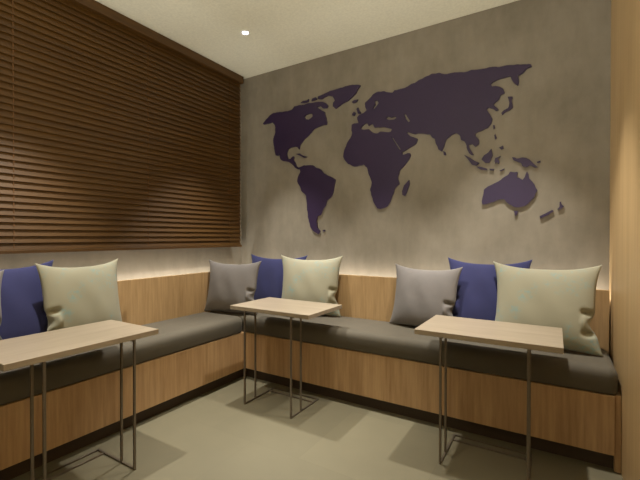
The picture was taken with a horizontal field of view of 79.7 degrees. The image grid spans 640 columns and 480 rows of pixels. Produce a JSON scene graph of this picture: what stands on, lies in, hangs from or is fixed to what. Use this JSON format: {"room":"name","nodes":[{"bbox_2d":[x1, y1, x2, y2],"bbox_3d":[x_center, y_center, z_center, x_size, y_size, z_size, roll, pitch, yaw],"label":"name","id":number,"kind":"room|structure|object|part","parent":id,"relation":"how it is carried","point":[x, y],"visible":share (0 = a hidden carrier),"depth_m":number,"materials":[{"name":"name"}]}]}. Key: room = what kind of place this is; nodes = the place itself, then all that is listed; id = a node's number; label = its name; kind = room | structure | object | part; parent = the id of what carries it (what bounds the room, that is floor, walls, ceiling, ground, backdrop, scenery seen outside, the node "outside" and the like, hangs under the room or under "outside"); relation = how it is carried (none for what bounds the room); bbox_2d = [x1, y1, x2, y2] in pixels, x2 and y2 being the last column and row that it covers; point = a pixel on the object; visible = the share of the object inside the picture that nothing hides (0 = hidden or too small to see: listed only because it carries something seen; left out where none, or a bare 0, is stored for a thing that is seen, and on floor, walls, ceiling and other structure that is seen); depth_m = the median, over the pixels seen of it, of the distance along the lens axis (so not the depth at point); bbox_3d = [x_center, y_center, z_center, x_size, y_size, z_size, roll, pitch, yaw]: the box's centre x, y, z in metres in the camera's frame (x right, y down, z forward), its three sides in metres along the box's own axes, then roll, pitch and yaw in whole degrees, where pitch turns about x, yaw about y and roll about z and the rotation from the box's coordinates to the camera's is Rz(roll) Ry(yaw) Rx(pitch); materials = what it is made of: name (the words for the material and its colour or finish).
{"room":"lounge seating area","nodes":[
{"label":"lounge seating area","id":0,"kind":"room"},
{"bbox_2d":[0,84,240,280],"bbox_3d":[-1.816,-0.224,2.093,0.120,2.612,3.850,0,1,32],"label":"wall","id":1,"kind":"structure","parent":0,"point":[131,264],"depth_m":2.85,"materials":[{"name":"beige paint"}]},
{"bbox_2d":[0,0,243,253],"bbox_3d":[-1.667,-0.727,2.148,0.071,1.603,3.505,0,1,32],"label":"blind","id":2,"kind":"object","parent":1,"relation":"attached to","point":[116,134],"visible":1,"depth_m":2.56,"materials":[{"name":"brown wood"}]},
{"bbox_3d":[-1.672,0.065,2.150,0.050,0.019,3.495,0,1,32],"label":"rail","id":3,"kind":"part","parent":2,"relation":"part of","materials":[{"name":"brown wood"}]},
{"bbox_2d":[95,0,517,78],"bbox_3d":[-0.549,-1.583,1.306,3.091,0.120,4.090,0,1,32],"label":"ceiling","id":4,"kind":"structure","parent":0,"point":[283,33],"depth_m":2.69,"materials":[{"name":"paint"}]},
{"bbox_2d":[240,30,249,35],"bbox_3d":[-0.553,-1.538,2.840,0.072,0.014,0.072,0,1,32],"label":"recessed light","id":5,"kind":"object","parent":4,"relation":"in","point":[245,32],"visible":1,"depth_m":2.83,"materials":[{"name":"white metal"}]},
{"bbox_2d":[10,376,622,479],"bbox_3d":[-0.551,1.149,1.327,3.091,0.120,4.090,0,1,32],"label":"floor","id":6,"kind":"structure","parent":0,"point":[211,435],"depth_m":1.99,"materials":[{"name":"stone"}]},
{"bbox_2d":[0,320,158,479],"bbox_3d":[-1.147,0.765,1.757,0.418,0.640,0.632,0,1,32],"label":"side table","id":7,"kind":"object","parent":6,"relation":"on","point":[22,351],"visible":1,"depth_m":1.70,"materials":[{"name":"beige wood"}]},
{"bbox_3d":[-1.161,0.779,1.546,0.010,0.597,0.010,0,1,32],"label":"leg","id":8,"kind":"part","parent":7,"relation":"part of","materials":[{"name":"brown metal"}]},
{"bbox_3d":[-1.071,0.780,1.491,0.010,0.597,0.010,0,1,32],"label":"leg","id":9,"kind":"part","parent":7,"relation":"part of","materials":[{"name":"brown metal"}]},
{"bbox_3d":[-1.008,1.080,1.893,0.320,0.009,0.010,0,1,32],"label":"rail","id":10,"kind":"part","parent":7,"relation":"part of","materials":[{"name":"brown metal"}]},
{"bbox_3d":[-0.965,0.777,1.865,0.010,0.597,0.010,0,1,32],"label":"leg","id":11,"kind":"part","parent":7,"relation":"part of","materials":[{"name":"brown metal"}]},
{"bbox_3d":[-0.876,0.778,1.810,0.010,0.597,0.010,0,1,32],"label":"leg","id":12,"kind":"part","parent":7,"relation":"part of","materials":[{"name":"brown metal"}]},
{"bbox_2d":[0,272,243,479],"bbox_3d":[-1.497,0.681,1.993,0.530,0.804,3.500,0,1,32],"label":"bench","id":13,"kind":"object","parent":6,"relation":"on","point":[195,351],"visible":0.73,"depth_m":2.24,"materials":[{"name":"brown wood"}]},
{"bbox_2d":[0,270,3,339],"bbox_3d":[-1.676,0.372,1.689,0.163,0.444,0.514,0,1,32],"label":"throw pillow","id":14,"kind":"object","parent":13,"relation":"on","point":[1,271],"visible":0.37,"depth_m":1.90,"materials":[{"name":"grey fabric"}]},
{"bbox_2d":[0,260,53,339],"bbox_3d":[-1.629,0.353,1.972,0.130,0.478,0.518,0,1,29],"label":"throw pillow","id":15,"kind":"object","parent":13,"relation":"on","point":[22,307],"visible":0.58,"depth_m":2.02,"materials":[{"name":"blue fabric"}]},
{"bbox_2d":[35,259,121,330],"bbox_3d":[-1.367,0.355,2.229,0.152,0.471,0.492,0,1,27],"label":"throw pillow","id":16,"kind":"object","parent":13,"relation":"on","point":[75,296],"visible":0.74,"depth_m":2.16,"materials":[{"name":"beige fabric"}]},
{"bbox_2d":[0,312,241,405],"bbox_3d":[-1.571,0.661,1.781,0.434,0.126,3.064,0,1,32],"label":"seat cushion","id":17,"kind":"object","parent":13,"relation":"on","point":[181,333],"depth_m":2.17,"materials":[{"name":"grey fabric"}]},
{"bbox_3d":[-1.652,0.500,2.086,0.023,0.443,3.500,0,1,32],"label":"backrest","id":18,"kind":"part","parent":13,"relation":"part of","materials":[{"name":"brown wood"}]},
{"bbox_2d":[230,297,341,418],"bbox_3d":[-0.229,0.760,2.595,0.632,0.640,0.418,0,1,32],"label":"side table","id":19,"kind":"object","parent":6,"relation":"on","point":[290,308],"visible":1,"depth_m":2.52,"materials":[{"name":"brown wood"}]},
{"bbox_3d":[-0.494,0.772,2.519,0.010,0.597,0.010,0,1,32],"label":"leg","id":20,"kind":"part","parent":19,"relation":"part of","materials":[{"name":"brown metal"}]},
{"bbox_3d":[-0.440,0.772,2.609,0.010,0.597,0.010,0,1,32],"label":"leg","id":21,"kind":"part","parent":19,"relation":"part of","materials":[{"name":"brown metal"}]},
{"bbox_3d":[-0.414,1.075,2.654,0.010,0.009,0.320,0,1,32],"label":"rail","id":22,"kind":"part","parent":19,"relation":"part of","materials":[{"name":"brown metal"}]},
{"bbox_3d":[-0.176,0.774,2.324,0.010,0.597,0.010,0,1,32],"label":"leg","id":23,"kind":"part","parent":19,"relation":"part of","materials":[{"name":"brown metal"}]},
{"bbox_3d":[-0.121,0.774,2.413,0.010,0.597,0.010,0,1,32],"label":"leg","id":24,"kind":"part","parent":19,"relation":"part of","materials":[{"name":"brown metal"}]},
{"bbox_3d":[-0.095,1.076,2.458,0.010,0.009,0.320,0,1,32],"label":"rail","id":25,"kind":"part","parent":19,"relation":"part of","materials":[{"name":"brown metal"}]},
{"bbox_2d":[210,274,621,472],"bbox_3d":[0.316,0.677,2.735,2.846,0.804,0.530,0,1,32],"label":"bench","id":26,"kind":"object","parent":6,"relation":"on","point":[360,357],"visible":0.57,"depth_m":2.20,"materials":[{"name":"brown wood"}]},
{"bbox_2d":[204,260,260,314],"bbox_3d":[-0.713,0.374,3.104,0.495,0.419,0.146,0,0,21],"label":"throw pillow","id":27,"kind":"object","parent":26,"relation":"on","point":[229,284],"visible":0.88,"depth_m":3.06,"materials":[{"name":"grey fabric"}]},
{"bbox_2d":[251,254,307,299],"bbox_3d":[-0.383,0.354,3.258,0.578,0.458,0.132,0,0,26],"label":"throw pillow","id":28,"kind":"object","parent":26,"relation":"on","point":[270,273],"visible":0.34,"depth_m":3.25,"materials":[{"name":"blue fabric"}]},
{"bbox_2d":[281,255,342,316],"bbox_3d":[-0.081,0.353,3.021,0.522,0.464,0.144,0,0,14],"label":"throw pillow","id":29,"kind":"object","parent":26,"relation":"on","point":[303,280],"visible":0.8,"depth_m":2.98,"materials":[{"name":"beige fabric"}]},
{"bbox_2d":[210,311,617,394],"bbox_3d":[0.329,0.655,2.671,2.736,0.126,0.434,0,1,32],"label":"seat cushion","id":30,"kind":"object","parent":26,"relation":"on","point":[371,336],"depth_m":2.23,"materials":[{"name":"grey fabric"}]},
{"bbox_2d":[389,263,462,325],"bbox_3d":[0.696,0.380,2.575,0.499,0.420,0.148,0,1,40],"label":"throw pillow","id":31,"kind":"object","parent":26,"relation":"on","point":[420,295],"visible":0.84,"depth_m":2.53,"materials":[{"name":"grey fabric"}]},
{"bbox_3d":[0.449,0.496,2.865,2.743,0.443,0.023,0,1,32],"label":"backrest","id":32,"kind":"part","parent":26,"relation":"part of","materials":[{"name":"brown wood"}]},
{"bbox_2d":[448,257,532,320],"bbox_3d":[1.046,0.354,2.408,0.505,0.475,0.136,0,1,28],"label":"throw pillow","id":33,"kind":"object","parent":26,"relation":"on","point":[476,295],"visible":0.42,"depth_m":2.41,"materials":[{"name":"blue fabric"}]},
{"bbox_2d":[493,261,602,356],"bbox_3d":[1.250,0.363,2.151,0.548,0.461,0.188,0,1,36],"label":"throw pillow","id":34,"kind":"object","parent":26,"relation":"on","point":[564,299],"visible":0.79,"depth_m":2.09,"materials":[{"name":"beige fabric"}]},
{"bbox_2d":[414,315,563,479],"bbox_3d":[0.849,0.766,1.935,0.632,0.640,0.418,0,1,32],"label":"side table","id":35,"kind":"object","parent":6,"relation":"on","point":[524,336],"visible":1,"depth_m":1.87,"materials":[{"name":"beige wood"}]},
{"bbox_3d":[0.583,0.779,1.859,0.010,0.597,0.010,0,1,32],"label":"leg","id":36,"kind":"part","parent":35,"relation":"part of","materials":[{"name":"brown metal"}]},
{"bbox_3d":[0.638,0.778,1.948,0.010,0.597,0.010,0,1,32],"label":"leg","id":37,"kind":"part","parent":35,"relation":"part of","materials":[{"name":"brown metal"}]},
{"bbox_3d":[0.664,1.081,1.993,0.010,0.009,0.320,0,1,32],"label":"rail","id":38,"kind":"part","parent":35,"relation":"part of","materials":[{"name":"brown metal"}]},
{"bbox_3d":[0.902,0.780,1.663,0.010,0.597,0.010,0,1,32],"label":"leg","id":39,"kind":"part","parent":35,"relation":"part of","materials":[{"name":"brown metal"}]},
{"bbox_3d":[0.957,0.780,1.753,0.010,0.597,0.010,0,1,32],"label":"leg","id":40,"kind":"part","parent":35,"relation":"part of","materials":[{"name":"brown metal"}]},
{"bbox_3d":[0.983,1.083,1.798,0.010,0.009,0.320,0,1,32],"label":"rail","id":41,"kind":"part","parent":35,"relation":"part of","materials":[{"name":"brown metal"}]},
{"bbox_2d":[241,0,610,289],"bbox_3d":[0.488,-0.229,3.009,3.091,2.612,0.120,0,1,32],"label":"wall","id":42,"kind":"structure","parent":0,"point":[559,117],"depth_m":2.65,"materials":[{"name":"grey concrete"}]},
{"bbox_2d":[263,64,563,233],"bbox_3d":[0.477,-0.643,2.933,2.349,1.189,0.013,0,1,32],"label":"world map","id":43,"kind":"object","parent":42,"relation":"attached to","point":[441,106],"visible":1,"depth_m":2.85},
{"bbox_2d":[609,0,639,479],"bbox_3d":[0.716,-0.209,0.540,0.120,2.612,3.850,0,1,32],"label":"wall","id":44,"kind":"structure","parent":0,"point":[624,253],"depth_m":1.69,"materials":[{"name":"brown wood"}]}
]}

